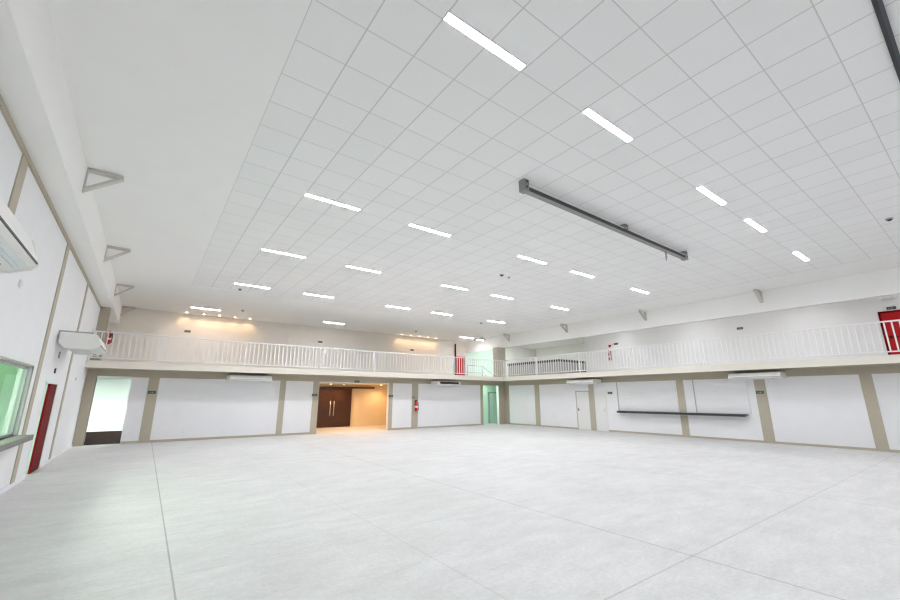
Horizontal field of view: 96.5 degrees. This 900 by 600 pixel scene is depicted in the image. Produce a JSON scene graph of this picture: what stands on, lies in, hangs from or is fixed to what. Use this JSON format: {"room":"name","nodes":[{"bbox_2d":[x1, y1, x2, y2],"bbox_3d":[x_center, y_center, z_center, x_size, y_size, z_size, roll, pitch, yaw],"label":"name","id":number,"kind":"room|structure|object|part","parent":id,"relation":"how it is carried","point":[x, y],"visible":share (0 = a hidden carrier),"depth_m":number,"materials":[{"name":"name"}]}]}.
{"room":"exhibition hall","nodes":[
{"label":"exhibition hall","id":0,"kind":"room"},
{"bbox_2d":[0,364,46,454],"bbox_3d":[-9.580,1.624,5.629,4.545,2.900,14.600,10,-17,-35],"label":"wall","id":1,"kind":"structure","parent":0,"point":[8,374],"depth_m":11.89,"materials":[{"name":"green paint"}]},
{"bbox_2d":[0,111,99,489],"bbox_3d":[-7.336,0.344,6.750,0.200,5.917,29.400,10,-17,-35],"label":"wall","id":2,"kind":"structure","parent":0,"point":[25,311],"depth_m":7.80,"materials":[{"name":"white paint"}]},
{"bbox_2d":[0,356,34,451],"bbox_3d":[-6.411,1.385,5.313,0.520,1.415,6.450,10,-17,-35],"label":"window","id":3,"kind":"structure","parent":2,"relation":"in","point":[7,443],"depth_m":7.58,"materials":[{"name":"grey metal"}]},
{"bbox_3d":[-6.485,1.350,5.329,0.070,1.290,6.150,10,-17,-35],"label":"frame","id":4,"kind":"part","parent":3,"relation":"part of","materials":[{"name":"grey metal"}]},
{"bbox_3d":[-6.411,2.024,5.158,0.520,0.100,6.450,10,-17,-35],"label":"sill","id":5,"kind":"part","parent":3,"relation":"part of","materials":[{"name":"grey stone"}]},
{"bbox_2d":[7,154,28,214],"bbox_3d":[-6.060,0.420,5.143,0.018,5.010,0.300,10,-17,-35],"label":"trim","id":6,"kind":"structure","parent":2,"relation":"attached to","point":[23,165],"depth_m":5.61,"materials":[{"name":"beige paint"}]},
{"bbox_2d":[0,196,39,273],"bbox_3d":[-3.762,-0.662,2.969,0.811,0.433,1.860,10,-17,-35],"label":"air conditioner","id":7,"kind":"object","parent":2,"relation":"attached to","point":[18,252],"visible":1,"depth_m":3.42,"materials":[{"name":"white plastic"}]},
{"bbox_2d":[18,279,22,287],"bbox_3d":[-6.826,-0.260,6.389,0.034,0.117,0.090,10,-17,-35],"label":"junction box","id":8,"kind":"object","parent":2,"relation":"attached to","point":[20,284],"visible":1,"depth_m":6.36,"materials":[{"name":"white plastic"}]},
{"bbox_2d":[0,444,72,494],"bbox_3d":[-5.994,2.795,4.476,0.020,0.080,25.180,10,-17,-35],"label":"baseboard","id":9,"kind":"structure","parent":2,"relation":"attached to","point":[20,479],"depth_m":8.54,"materials":[{"name":"white paint"}]},
{"bbox_2d":[10,243,69,483],"bbox_3d":[-8.538,1.211,8.402,0.018,5.010,0.300,10,-17,-35],"label":"trim","id":10,"kind":"structure","parent":2,"relation":"attached to","point":[26,422],"depth_m":8.34,"materials":[{"name":"beige paint"}]},
{"bbox_2d":[24,381,57,478],"bbox_3d":[-9.713,2.989,9.470,0.239,2.060,1.560,10,-17,-35],"label":"door","id":11,"kind":"structure","parent":2,"relation":"in","point":[35,458],"depth_m":9.60,"materials":[{"name":"red paint"}]},
{"bbox_2d":[0,94,100,308],"bbox_3d":[-5.990,-2.083,5.663,0.030,0.100,25.180,10,-17,-35],"label":"trim","id":12,"kind":"structure","parent":2,"relation":"attached to","point":[3,108],"depth_m":6.36,"materials":[{"name":"beige paint"}]},
{"bbox_2d":[48,283,88,458],"bbox_3d":[-10.873,1.957,11.474,0.018,5.010,0.240,10,-17,-35],"label":"trim","id":13,"kind":"structure","parent":2,"relation":"attached to","point":[84,300],"depth_m":11.34,"materials":[{"name":"beige paint"}]},
{"bbox_2d":[58,330,105,355],"bbox_3d":[-9.431,1.131,10.352,0.811,0.433,1.860,10,-17,-35],"label":"air conditioner","id":14,"kind":"object","parent":2,"relation":"attached to","point":[78,343],"visible":1,"depth_m":9.70,"materials":[{"name":"white plastic"}]},
{"bbox_2d":[70,349,92,354],"bbox_3d":[-9.434,1.331,10.302,0.324,0.011,1.460,10,-17,-35],"label":"grille","id":15,"kind":"object","parent":14,"relation":"attached to","point":[76,351],"depth_m":10.24,"materials":[{"name":"white metal"}]},
{"bbox_2d":[90,307,110,360],"bbox_3d":[-13.446,1.337,15.453,0.300,2.127,0.318,10,-17,-35],"label":"trim","id":16,"kind":"structure","parent":2,"relation":"attached to","point":[104,315],"depth_m":15.44,"materials":[{"name":"beige paint"}]},
{"bbox_2d":[105,330,112,343],"bbox_3d":[-15.806,1.735,18.622,0.247,0.615,0.172,-6,-15,23],"label":"fire extinguisher","id":17,"kind":"object","parent":2,"relation":"attached to","point":[110,334],"visible":0.64,"depth_m":18.59,"materials":[{"name":"metal"}]},
{"bbox_2d":[85,354,899,380],"bbox_3d":[2.483,1.388,10.653,20.395,0.257,24.230,10,-17,-35],"label":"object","id":18,"kind":"structure","parent":2,"relation":"attached to","point":[881,359],"depth_m":16.80,"materials":[{"name":"paint"}]},
{"bbox_2d":[85,363,899,381],"bbox_3d":[2.582,1.667,11.269,21.345,0.010,25.180,10,-17,-35],"label":"trim","id":19,"kind":"structure","parent":2,"relation":"attached to","point":[886,363],"depth_m":17.10,"materials":[{"name":"beige paint"}]},
{"bbox_2d":[0,0,121,322],"bbox_3d":[-7.101,-2.098,7.522,0.385,0.807,29.400,10,-17,-35],"label":"beam","id":20,"kind":"structure","parent":0,"point":[34,90],"depth_m":5.44,"materials":[{"name":"white paint"}]},
{"bbox_2d":[82,167,123,193],"bbox_3d":[-6.628,-2.210,7.691,0.550,0.490,0.120,10,-17,-35],"label":"bracket","id":21,"kind":"object","parent":20,"relation":"attached to","point":[116,179],"visible":1,"depth_m":7.66,"materials":[{"name":"grey metal"}]},
{"bbox_3d":[-6.839,-2.247,7.539,0.015,0.490,0.120,10,-17,-35],"label":"wall plate","id":22,"kind":"part","parent":21,"relation":"part of","materials":[{"name":"grey metal"}]},
{"bbox_3d":[-6.632,-2.420,7.739,0.530,0.060,0.100,10,-17,-35],"label":"arm","id":23,"kind":"part","parent":21,"relation":"part of"},
{"bbox_2d":[103,245,130,261],"bbox_3d":[-9.557,-1.274,11.544,0.550,0.490,0.120,10,-17,-35],"label":"bracket","id":24,"kind":"object","parent":20,"relation":"attached to","point":[125,250],"visible":1,"depth_m":11.51,"materials":[{"name":"grey metal"}]},
{"bbox_3d":[-9.561,-1.484,11.592,0.530,0.060,0.100,10,-17,-35],"label":"arm","id":25,"kind":"part","parent":24,"relation":"part of"},
{"bbox_2d":[114,284,133,296],"bbox_3d":[-12.492,-0.337,15.405,0.550,0.490,0.120,10,-17,-35],"label":"bracket","id":26,"kind":"object","parent":20,"relation":"attached to","point":[130,286],"visible":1,"depth_m":15.37,"materials":[{"name":"grey metal"}]},
{"bbox_3d":[-12.496,-0.547,15.453,0.530,0.060,0.100,10,-17,-35],"label":"arm","id":27,"kind":"part","parent":26,"relation":"part of"},
{"bbox_2d":[120,306,135,315],"bbox_3d":[-15.315,0.564,19.118,0.550,0.490,0.120,10,-17,-35],"label":"bracket","id":28,"kind":"object","parent":20,"relation":"attached to","point":[133,308],"visible":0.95,"depth_m":19.06,"materials":[{"name":"grey metal"}]},
{"bbox_2d":[86,378,131,431],"bbox_3d":[-15.091,4.852,18.459,7.800,2.680,7.870,10,-17,-35],"label":"wall","id":29,"kind":"structure","parent":0,"point":[110,399],"depth_m":21.08,"materials":[{"name":"white paint"}]},
{"bbox_2d":[97,376,131,378],"bbox_3d":[-15.091,3.511,18.784,7.800,0.080,7.870,10,-17,-35],"label":"ceiling","id":30,"kind":"structure","parent":0,"point":[111,377],"depth_m":20.25,"materials":[{"name":"white paint"}]},
{"bbox_2d":[85,376,499,441],"bbox_3d":[-5.038,5.388,20.808,21.545,2.746,0.200,10,-17,-35],"label":"wall","id":31,"kind":"structure","parent":0,"point":[200,408],"depth_m":17.84,"materials":[{"name":"white paint"}]},
{"bbox_2d":[72,369,97,446],"bbox_3d":[-13.446,3.935,14.822,0.300,2.746,0.318,10,-17,-35],"label":"trim","id":32,"kind":"structure","parent":31,"relation":"attached to","point":[91,376],"depth_m":14.70,"materials":[{"name":"beige paint"}]},
{"bbox_2d":[138,378,159,440],"bbox_3d":[-11.816,4.310,15.778,0.350,2.468,0.018,10,-17,-35],"label":"trim","id":33,"kind":"structure","parent":31,"relation":"attached to","point":[153,384],"depth_m":15.76,"materials":[{"name":"beige paint"}]},
{"bbox_2d":[227,374,271,381],"bbox_3d":[-8.841,3.450,17.723,1.693,0.286,0.778,10,-17,-35],"label":"air conditioner","id":34,"kind":"object","parent":31,"relation":"attached to","point":[232,377],"visible":1,"depth_m":17.43,"materials":[{"name":"white plastic"}]},
{"bbox_2d":[275,381,285,433],"bbox_3d":[-7.843,5.002,18.630,0.260,2.468,0.018,10,-17,-35],"label":"trim","id":35,"kind":"structure","parent":31,"relation":"attached to","point":[282,383],"depth_m":18.62,"materials":[{"name":"beige paint"}]},
{"bbox_2d":[97,369,503,385],"bbox_3d":[-4.772,4.209,21.157,21.045,0.266,0.018,10,-17,-35],"label":"trim","id":36,"kind":"structure","parent":31,"relation":"attached to","point":[101,372],"depth_m":18.91,"materials":[{"name":"beige paint"}]},
{"bbox_2d":[120,424,483,443],"bbox_3d":[-5.130,6.630,20.293,18.060,0.090,0.024,10,-17,-35],"label":"baseboard","id":37,"kind":"structure","parent":31,"relation":"attached to","point":[303,433],"depth_m":17.57,"materials":[{"name":"beige paint"}]},
{"bbox_2d":[310,381,319,431],"bbox_3d":[-6.580,5.223,19.537,0.300,2.468,0.018,10,-17,-35],"label":"trim","id":38,"kind":"structure","parent":31,"relation":"attached to","point":[313,423],"depth_m":19.53,"materials":[{"name":"beige paint"}]},
{"bbox_2d":[388,383,392,427],"bbox_3d":[-3.256,5.802,21.923,0.235,2.468,0.018,10,-17,-35],"label":"trim","id":39,"kind":"structure","parent":31,"relation":"attached to","point":[390,384],"depth_m":21.90,"materials":[{"name":"beige paint"}]},
{"bbox_2d":[411,384,417,426],"bbox_3d":[-1.999,6.021,22.825,0.410,2.468,0.018,10,-17,-35],"label":"trim","id":40,"kind":"structure","parent":31,"relation":"attached to","point":[414,414],"depth_m":22.77,"materials":[{"name":"beige paint"}]},
{"bbox_2d":[415,400,418,410],"bbox_3d":[-1.906,5.975,22.736,0.247,0.615,0.172,-6,-15,23],"label":"fire extinguisher","id":41,"kind":"object","parent":31,"relation":"attached to","point":[416,401],"visible":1,"depth_m":22.69,"materials":[{"name":"metal"}]},
{"bbox_2d":[431,380,460,385],"bbox_3d":[-0.241,4.949,23.894,1.693,0.286,0.782,10,-17,-35],"label":"air conditioner","id":42,"kind":"object","parent":31,"relation":"attached to","point":[436,382],"visible":1,"depth_m":23.58,"materials":[{"name":"white plastic"}]},
{"bbox_2d":[480,385,483,423],"bbox_3d":[2.042,6.725,25.726,0.220,2.468,0.018,10,-17,-35],"label":"trim","id":43,"kind":"structure","parent":31,"relation":"attached to","point":[481,386],"depth_m":25.74,"materials":[{"name":"beige paint"}]},
{"bbox_2d":[498,386,505,423],"bbox_3d":[3.466,6.973,26.748,0.560,2.468,0.018,10,-17,-35],"label":"trim","id":44,"kind":"structure","parent":31,"relation":"attached to","point":[501,390],"depth_m":26.73,"materials":[{"name":"beige paint"}]},
{"bbox_2d":[101,308,492,375],"bbox_3d":[-6.174,3.438,25.817,24.955,2.934,0.200,10,-17,-35],"label":"wall","id":45,"kind":"structure","parent":0,"point":[139,321],"depth_m":22.85,"materials":[{"name":"grey paint"}]},
{"bbox_2d":[454,344,455,374],"bbox_3d":[0.405,4.647,30.296,0.132,2.697,0.156,10,-17,-35],"label":"riser pipe","id":46,"kind":"object","parent":45,"relation":"attached to","point":[455,344],"visible":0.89,"depth_m":30.28,"materials":[{"name":"red metal"}]},
{"bbox_2d":[456,356,465,374],"bbox_3d":[0.856,5.016,30.495,0.760,1.400,0.238,10,-17,-35],"label":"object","id":47,"kind":"object","parent":45,"relation":"attached to","point":[463,359],"visible":0.52,"depth_m":30.39,"materials":[{"name":"red paint"}]},
{"bbox_2d":[320,384,386,427],"bbox_3d":[-6.418,5.857,22.153,8.700,2.470,3.720,10,-17,-35],"label":"wall","id":48,"kind":"structure","parent":0,"point":[368,406],"depth_m":25.17,"materials":[{"name":"beige paint"}]},
{"bbox_2d":[316,386,374,427],"bbox_3d":[-6.474,6.384,24.060,4.160,2.315,0.172,10,-17,-35],"label":"door","id":49,"kind":"structure","parent":48,"relation":"in","point":[334,403],"depth_m":23.80,"materials":[{"name":"red wood"}]},
{"bbox_2d":[320,383,386,384],"bbox_3d":[-6.418,4.618,22.454,8.700,0.080,3.720,10,-17,-35],"label":"ceiling","id":50,"kind":"structure","parent":0,"point":[320,383],"depth_m":24.48,"materials":[{"name":"beige paint"}]},
{"bbox_2d":[0,424,899,599],"bbox_3d":[-0.750,4.936,12.913,24.290,0.100,33.350,10,-17,-35],"label":"floor","id":51,"kind":"structure","parent":0,"point":[491,511],"depth_m":5.76,"materials":[{"name":"concrete"}]},
{"bbox_2d":[47,0,899,348],"bbox_3d":[4.531,-0.480,16.099,29.855,0.104,29.600,10,-17,-35],"label":"ceiling","id":52,"kind":"structure","parent":0,"point":[787,112],"depth_m":7.11,"materials":[{"name":"tile"}]},
{"bbox_2d":[191,307,220,310],"bbox_3d":[-11.892,0.429,19.578,1.260,0.022,0.124,10,-17,-35],"label":"recessed light","id":53,"kind":"object","parent":52,"relation":"in","point":[191,307],"visible":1,"depth_m":19.52,"materials":[{"name":"white plastic"}]},
{"bbox_2d":[234,283,269,288],"bbox_3d":[-7.643,-0.550,15.561,1.260,0.022,0.124,10,-17,-35],"label":"recessed light","id":54,"kind":"object","parent":52,"relation":"in","point":[234,283],"visible":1,"depth_m":15.50,"materials":[{"name":"white plastic"}]},
{"bbox_2d":[261,248,305,257],"bbox_3d":[-4.981,-1.401,12.059,1.260,0.022,0.124,10,-17,-35],"label":"recessed light","id":55,"kind":"object","parent":52,"relation":"in","point":[264,249],"visible":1,"depth_m":12.04,"materials":[{"name":"white plastic"}]},
{"bbox_2d":[303,293,333,297],"bbox_3d":[-5.568,-0.189,17.051,1.260,0.022,0.124,10,-17,-35],"label":"recessed light","id":56,"kind":"object","parent":52,"relation":"in","point":[303,293],"visible":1,"depth_m":17.01,"materials":[{"name":"white plastic"}]},
{"bbox_2d":[304,193,360,210],"bbox_3d":[-2.581,-2.167,8.902,1.260,0.022,0.124,10,-17,-35],"label":"recessed light","id":57,"kind":"object","parent":52,"relation":"in","point":[305,194],"visible":1,"depth_m":8.86,"materials":[{"name":"white plastic"}]},
{"bbox_2d":[345,265,380,272],"bbox_3d":[-2.906,-1.039,13.549,1.260,0.022,0.124,10,-17,-35],"label":"recessed light","id":58,"kind":"object","parent":52,"relation":"in","point":[346,265],"visible":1,"depth_m":13.52,"materials":[{"name":"white plastic"}]},
{"bbox_2d":[408,223,450,236],"bbox_3d":[-0.506,-1.806,10.391,1.260,0.022,0.124,10,-17,-35],"label":"recessed light","id":59,"kind":"object","parent":52,"relation":"in","point":[410,224],"visible":1,"depth_m":10.37,"materials":[{"name":"white plastic"}]},
{"bbox_2d":[441,284,467,289],"bbox_3d":[0.182,-0.500,15.766,1.260,0.022,0.124,10,-17,-35],"label":"recessed light","id":60,"kind":"object","parent":52,"relation":"in","point":[441,284],"visible":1,"depth_m":15.77,"materials":[{"name":"white plastic"}]},
{"bbox_2d":[442,10,526,70],"bbox_3d":[0.455,-3.137,4.907,1.260,0.022,0.124,10,-17,-35],"label":"recessed light","id":61,"kind":"object","parent":52,"relation":"in","point":[449,17],"visible":1,"depth_m":4.86,"materials":[{"name":"white plastic"}]},
{"bbox_2d":[491,294,513,298],"bbox_3d":[2.249,-0.140,17.250,1.260,0.022,0.124,10,-17,-35],"label":"recessed light","id":62,"kind":"object","parent":52,"relation":"in","point":[491,294],"visible":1,"depth_m":17.18,"materials":[{"name":"white plastic"}]},
{"bbox_2d":[517,255,546,263],"bbox_3d":[2.583,-1.267,12.608,1.260,0.022,0.124,10,-17,-35],"label":"recessed light","id":63,"kind":"object","parent":52,"relation":"in","point":[520,256],"visible":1,"depth_m":12.57,"materials":[{"name":"white plastic"}]},
{"bbox_2d":[570,270,594,277],"bbox_3d":[4.650,-0.907,14.092,1.260,0.022,0.124,10,-17,-35],"label":"recessed light","id":64,"kind":"object","parent":52,"relation":"in","point":[573,271],"visible":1,"depth_m":14.09,"materials":[{"name":"white plastic"}]},
{"bbox_2d":[519,178,687,260],"bbox_3d":[4.226,-1.661,9.939,6.970,0.517,0.165,10,-17,-35],"label":"rail","id":65,"kind":"object","parent":52,"relation":"hanging from","point":[524,188],"visible":1,"depth_m":9.30,"materials":[{"name":"metal"}]},
{"bbox_2d":[581,107,633,142],"bbox_3d":[2.530,-2.775,6.397,1.260,0.022,0.124,10,-17,-35],"label":"recessed light","id":66,"kind":"object","parent":52,"relation":"in","point":[588,111],"visible":1,"depth_m":6.35,"materials":[{"name":"white plastic"}]},
{"bbox_2d":[630,288,648,293],"bbox_3d":[7.715,-0.373,16.292,1.260,0.022,0.124,10,-17,-35],"label":"recessed light","id":67,"kind":"object","parent":52,"relation":"in","point":[630,288],"visible":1,"depth_m":16.22,"materials":[{"name":"white plastic"}]},
{"bbox_2d":[696,185,726,204],"bbox_3d":[5.619,-2.237,8.614,1.260,0.022,0.124,10,-17,-35],"label":"recessed light","id":68,"kind":"object","parent":52,"relation":"in","point":[704,190],"visible":1,"depth_m":8.58,"materials":[{"name":"white plastic"}]},
{"bbox_2d":[743,218,766,231],"bbox_3d":[7.686,-1.877,10.098,1.260,0.022,0.124,10,-17,-35],"label":"recessed light","id":69,"kind":"object","parent":52,"relation":"in","point":[751,222],"visible":1,"depth_m":10.06,"materials":[{"name":"white plastic"}]},
{"bbox_2d":[792,251,809,260],"bbox_3d":[10.751,-1.343,12.298,1.260,0.022,0.124,10,-17,-35],"label":"recessed light","id":70,"kind":"object","parent":52,"relation":"in","point":[796,253],"visible":1,"depth_m":12.24,"materials":[{"name":"white plastic"}]},
{"bbox_2d":[871,0,899,81],"bbox_3d":[7.148,-2.814,6.165,6.990,0.055,0.085,10,-17,-35],"label":"ceiling track","id":71,"kind":"object","parent":52,"relation":"attached to","point":[878,5],"visible":1,"depth_m":4.74,"materials":[{"name":"grey metal"}]},
{"bbox_2d":[483,386,495,422],"bbox_3d":[2.654,6.976,27.082,3.900,2.620,1.070,10,-17,-35],"label":"wall","id":72,"kind":"structure","parent":0,"point":[486,389],"depth_m":27.51,"materials":[{"name":"green paint"}]},
{"bbox_2d":[488,392,496,422],"bbox_3d":[3.035,7.428,27.758,0.980,2.060,0.095,10,-17,-35],"label":"door","id":73,"kind":"structure","parent":72,"relation":"in","point":[492,396],"depth_m":27.69,"materials":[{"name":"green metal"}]},
{"bbox_2d":[493,347,505,376],"bbox_3d":[3.404,4.327,27.642,0.750,2.067,0.450,10,-17,-35],"label":"column","id":74,"kind":"structure","parent":0,"point":[498,352],"depth_m":27.49,"materials":[{"name":"beige paint"}]},
{"bbox_2d":[505,343,584,376],"bbox_3d":[8.328,4.733,31.153,4.900,2.934,8.600,10,-17,-35],"label":"wall","id":75,"kind":"structure","parent":0,"point":[511,353],"depth_m":34.20,"materials":[{"name":"grey paint"}]},
{"bbox_2d":[466,267,899,352],"bbox_3d":[10.026,0.916,19.809,0.200,0.867,29.400,10,-17,-35],"label":"beam","id":76,"kind":"structure","parent":0,"point":[885,282],"depth_m":17.25,"materials":[{"name":"white paint"}]},
{"bbox_2d":[503,334,509,341],"bbox_3d":[3.846,2.569,27.375,0.550,0.490,0.120,10,-17,-35],"label":"bracket","id":77,"kind":"object","parent":76,"relation":"attached to","point":[504,335],"visible":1,"depth_m":27.41,"materials":[{"name":"grey metal"}]},
{"bbox_2d":[560,324,567,332],"bbox_3d":[6.698,1.658,23.624,0.550,0.490,0.120,10,-17,-35],"label":"bracket","id":78,"kind":"object","parent":76,"relation":"attached to","point":[561,325],"visible":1,"depth_m":23.65,"materials":[{"name":"grey metal"}]},
{"bbox_2d":[638,310,646,320],"bbox_3d":[9.538,0.751,19.887,0.550,0.490,0.120,10,-17,-35],"label":"bracket","id":79,"kind":"object","parent":76,"relation":"attached to","point":[644,315],"visible":1,"depth_m":19.92,"materials":[{"name":"grey metal"}]},
{"bbox_2d":[753,289,763,302],"bbox_3d":[12.390,-0.160,16.136,0.550,0.490,0.120,10,-17,-35],"label":"bracket","id":80,"kind":"object","parent":76,"relation":"attached to","point":[758,293],"visible":1,"depth_m":16.15,"materials":[{"name":"grey metal"}]},
{"bbox_2d":[508,373,899,449],"bbox_3d":[11.188,4.523,17.245,0.200,2.746,25.380,10,-17,-35],"label":"wall","id":81,"kind":"structure","parent":0,"point":[825,409],"depth_m":15.24,"materials":[{"name":"white paint"}]},
{"bbox_2d":[504,386,509,422],"bbox_3d":[3.807,6.972,26.744,0.018,2.468,0.430,10,-17,-35],"label":"trim","id":82,"kind":"structure","parent":81,"relation":"attached to","point":[507,404],"depth_m":26.72,"materials":[{"name":"beige paint"}]},
{"bbox_2d":[534,385,540,424],"bbox_3d":[5.381,6.469,24.672,0.018,2.468,0.370,10,-17,-35],"label":"trim","id":83,"kind":"structure","parent":81,"relation":"attached to","point":[536,387],"depth_m":24.66,"materials":[{"name":"beige paint"}]},
{"bbox_2d":[575,391,591,429],"bbox_3d":[7.316,6.038,22.032,0.076,2.060,0.900,10,-17,-35],"label":"door","id":84,"kind":"structure","parent":81,"relation":"in","point":[583,408],"depth_m":22.04,"materials":[{"name":"white wood"}]},
{"bbox_2d":[566,379,600,384],"bbox_3d":[7.256,4.450,21.840,0.778,0.286,1.693,10,-17,-35],"label":"air conditioner","id":85,"kind":"object","parent":81,"relation":"attached to","point":[588,381],"visible":1,"depth_m":21.48,"materials":[{"name":"white plastic"}]},
{"bbox_2d":[588,384,596,428],"bbox_3d":[7.681,5.735,21.648,0.018,2.468,0.310,10,-17,-35],"label":"trim","id":86,"kind":"structure","parent":81,"relation":"attached to","point":[590,386],"depth_m":21.62,"materials":[{"name":"beige paint"}]},
{"bbox_2d":[594,391,608,430],"bbox_3d":[7.966,5.850,21.172,0.076,2.020,0.690,10,-17,-35],"label":"door","id":87,"kind":"structure","parent":81,"relation":"in","point":[599,396],"depth_m":21.17,"materials":[{"name":"white wood"}]},
{"bbox_2d":[616,380,678,411],"bbox_3d":[9.458,4.656,19.423,0.030,1.404,2.950,10,-17,-35],"label":"shutter","id":88,"kind":"object","parent":81,"relation":"attached to","point":[659,396],"visible":0.96,"depth_m":19.26,"materials":[{"name":"white paint"}]},
{"bbox_3d":[10.324,4.379,18.284,0.030,1.404,0.035,10,-17,-35],"label":"guide rail","id":89,"kind":"part","parent":88,"relation":"part of","materials":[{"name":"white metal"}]},
{"bbox_2d":[676,380,689,434],"bbox_3d":[10.443,4.853,18.013,0.018,2.468,0.310,10,-17,-35],"label":"trim","id":90,"kind":"structure","parent":81,"relation":"attached to","point":[679,383],"depth_m":18.02,"materials":[{"name":"beige paint"}]},
{"bbox_2d":[617,411,748,416],"bbox_3d":[10.151,5.124,18.102,0.310,0.122,5.540,10,-17,-35],"label":"shelf","id":91,"kind":"object","parent":81,"relation":"attached to","point":[631,412],"visible":1,"depth_m":17.62,"materials":[{"name":"metal"}]},
{"bbox_2d":[504,365,899,385],"bbox_3d":[11.159,3.296,17.394,0.018,0.266,25.180,10,-17,-35],"label":"trim","id":92,"kind":"structure","parent":81,"relation":"attached to","point":[880,369],"depth_m":16.93,"materials":[{"name":"beige paint"}]},
{"bbox_2d":[506,423,899,452],"bbox_3d":[11.157,5.784,16.788,0.024,0.080,25.180,10,-17,-35],"label":"baseboard","id":93,"kind":"structure","parent":81,"relation":"attached to","point":[718,438],"depth_m":15.95,"materials":[{"name":"beige paint"}]},
{"bbox_2d":[692,379,751,413],"bbox_3d":[11.374,4.044,16.902,0.030,1.404,2.040,10,-17,-35],"label":"shutter","id":94,"kind":"object","parent":81,"relation":"attached to","point":[736,397],"visible":0.96,"depth_m":16.85,"materials":[{"name":"white paint"}]},
{"bbox_3d":[10.779,4.234,17.686,0.030,1.404,0.035,10,-17,-35],"label":"guide rail","id":95,"kind":"part","parent":94,"relation":"part of","materials":[{"name":"grey metal"}]},
{"bbox_3d":[11.970,3.853,16.118,0.030,1.404,0.035,10,-17,-35],"label":"guide rail","id":96,"kind":"part","parent":94,"relation":"part of","materials":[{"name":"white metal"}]},
{"bbox_2d":[728,371,786,379],"bbox_3d":[11.950,2.951,15.665,0.778,0.286,1.693,10,-17,-35],"label":"air conditioner","id":97,"kind":"object","parent":81,"relation":"attached to","point":[777,374],"visible":1,"depth_m":15.35,"materials":[{"name":"white plastic"}]},
{"bbox_2d":[734,377,775,379],"bbox_3d":[11.729,3.024,15.479,0.094,0.033,1.401,10,-17,-35],"label":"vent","id":98,"kind":"object","parent":97,"relation":"attached to","point":[735,378],"depth_m":15.49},
{"bbox_2d":[753,379,774,440],"bbox_3d":[12.241,4.279,15.649,0.018,2.468,0.360,10,-17,-35],"label":"trim","id":99,"kind":"structure","parent":81,"relation":"attached to","point":[759,384],"depth_m":15.63,"materials":[{"name":"beige paint"}]},
{"bbox_2d":[858,374,889,448],"bbox_3d":[14.032,3.707,13.292,0.018,2.468,0.310,10,-17,-35],"label":"trim","id":100,"kind":"structure","parent":81,"relation":"attached to","point":[866,380],"depth_m":13.29,"materials":[{"name":"beige paint"}]},
{"bbox_2d":[583,294,899,371],"bbox_3d":[15.390,1.664,18.511,0.200,2.934,21.280,10,-17,-35],"label":"wall","id":101,"kind":"structure","parent":0,"point":[861,310],"depth_m":19.27,"materials":[{"name":"grey paint"}]},
{"bbox_2d":[879,295,895,299],"bbox_3d":[17.361,-0.089,15.931,0.100,0.110,0.440,10,-17,-35],"label":"emergency light","id":102,"kind":"object","parent":101,"relation":"attached to","point":[893,296],"visible":1,"depth_m":15.90,"materials":[{"name":"white plastic"}]},
{"bbox_2d":[877,310,899,354],"bbox_3d":[17.684,1.303,15.142,0.100,2.047,1.850,10,-17,-35],"label":"door","id":103,"kind":"structure","parent":101,"relation":"in","point":[893,314],"depth_m":15.74,"materials":[{"name":"red wood"}]},
{"bbox_3d":[4.590,2.514,15.289,29.455,0.237,29.400,10,-17,-35],"label":"floor","id":104,"kind":"structure","parent":0,"visible":0},
{"bbox_2d":[87,330,503,376],"bbox_3d":[-4.708,3.058,20.326,20.445,1.082,0.050,10,-17,-35],"label":"balcony railing","id":105,"kind":"object","parent":104,"relation":"on","point":[94,331],"visible":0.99,"depth_m":18.43,"materials":[{"name":"white metal"}]},
{"bbox_3d":[-11.262,1.937,15.616,0.050,1.037,0.048,10,-17,-35],"label":"post","id":106,"kind":"part","parent":105,"relation":"part of","materials":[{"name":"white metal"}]},
{"bbox_3d":[-8.825,2.362,17.365,0.050,1.037,0.048,10,-17,-35],"label":"post","id":107,"kind":"part","parent":105,"relation":"part of","materials":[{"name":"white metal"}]},
{"bbox_3d":[-4.708,3.472,20.225,20.445,0.035,0.036,10,-17,-35],"label":"rail","id":108,"kind":"part","parent":105,"relation":"part of","materials":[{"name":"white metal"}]},
{"bbox_3d":[-4.708,2.554,20.448,20.445,0.045,0.050,10,-17,-35],"label":"rail","id":109,"kind":"part","parent":105,"relation":"part of","materials":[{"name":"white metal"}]},
{"bbox_2d":[467,365,493,376],"bbox_3d":[2.332,5.462,30.128,2.646,1.044,0.050,10,-17,-35],"label":"stair handrail","id":110,"kind":"object","parent":104,"relation":"on","point":[467,365],"visible":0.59,"depth_m":29.86,"materials":[{"name":"grey metal"}]},
{"bbox_2d":[508,359,585,376],"bbox_3d":[7.016,5.062,28.701,3.350,1.137,4.750,10,-17,-35],"label":"parapet","id":111,"kind":"object","parent":104,"relation":"on","point":[533,365],"visible":0.54,"depth_m":27.03,"materials":[{"name":"metal"}]},
{"bbox_2d":[503,319,899,375],"bbox_3d":[10.707,2.183,16.725,0.050,1.082,24.210,10,-17,-35],"label":"balcony railing","id":112,"kind":"object","parent":104,"relation":"on","point":[891,321],"visible":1,"depth_m":16.41,"materials":[{"name":"white metal"}]},
{"bbox_3d":[8.791,2.817,19.240,0.048,1.037,0.050,10,-17,-35],"label":"post","id":113,"kind":"part","parent":112,"relation":"part of","materials":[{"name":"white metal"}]},
{"bbox_3d":[10.573,2.248,16.895,0.048,1.037,0.050,10,-17,-35],"label":"post","id":114,"kind":"part","parent":112,"relation":"part of","materials":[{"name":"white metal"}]},
{"bbox_3d":[10.707,2.598,16.624,0.036,0.035,24.210,10,-17,-35],"label":"rail","id":115,"kind":"part","parent":112,"relation":"part of","materials":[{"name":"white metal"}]},
{"bbox_3d":[12.397,1.665,14.496,0.048,1.037,0.050,10,-17,-35],"label":"post","id":116,"kind":"part","parent":112,"relation":"part of","materials":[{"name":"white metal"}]}
]}

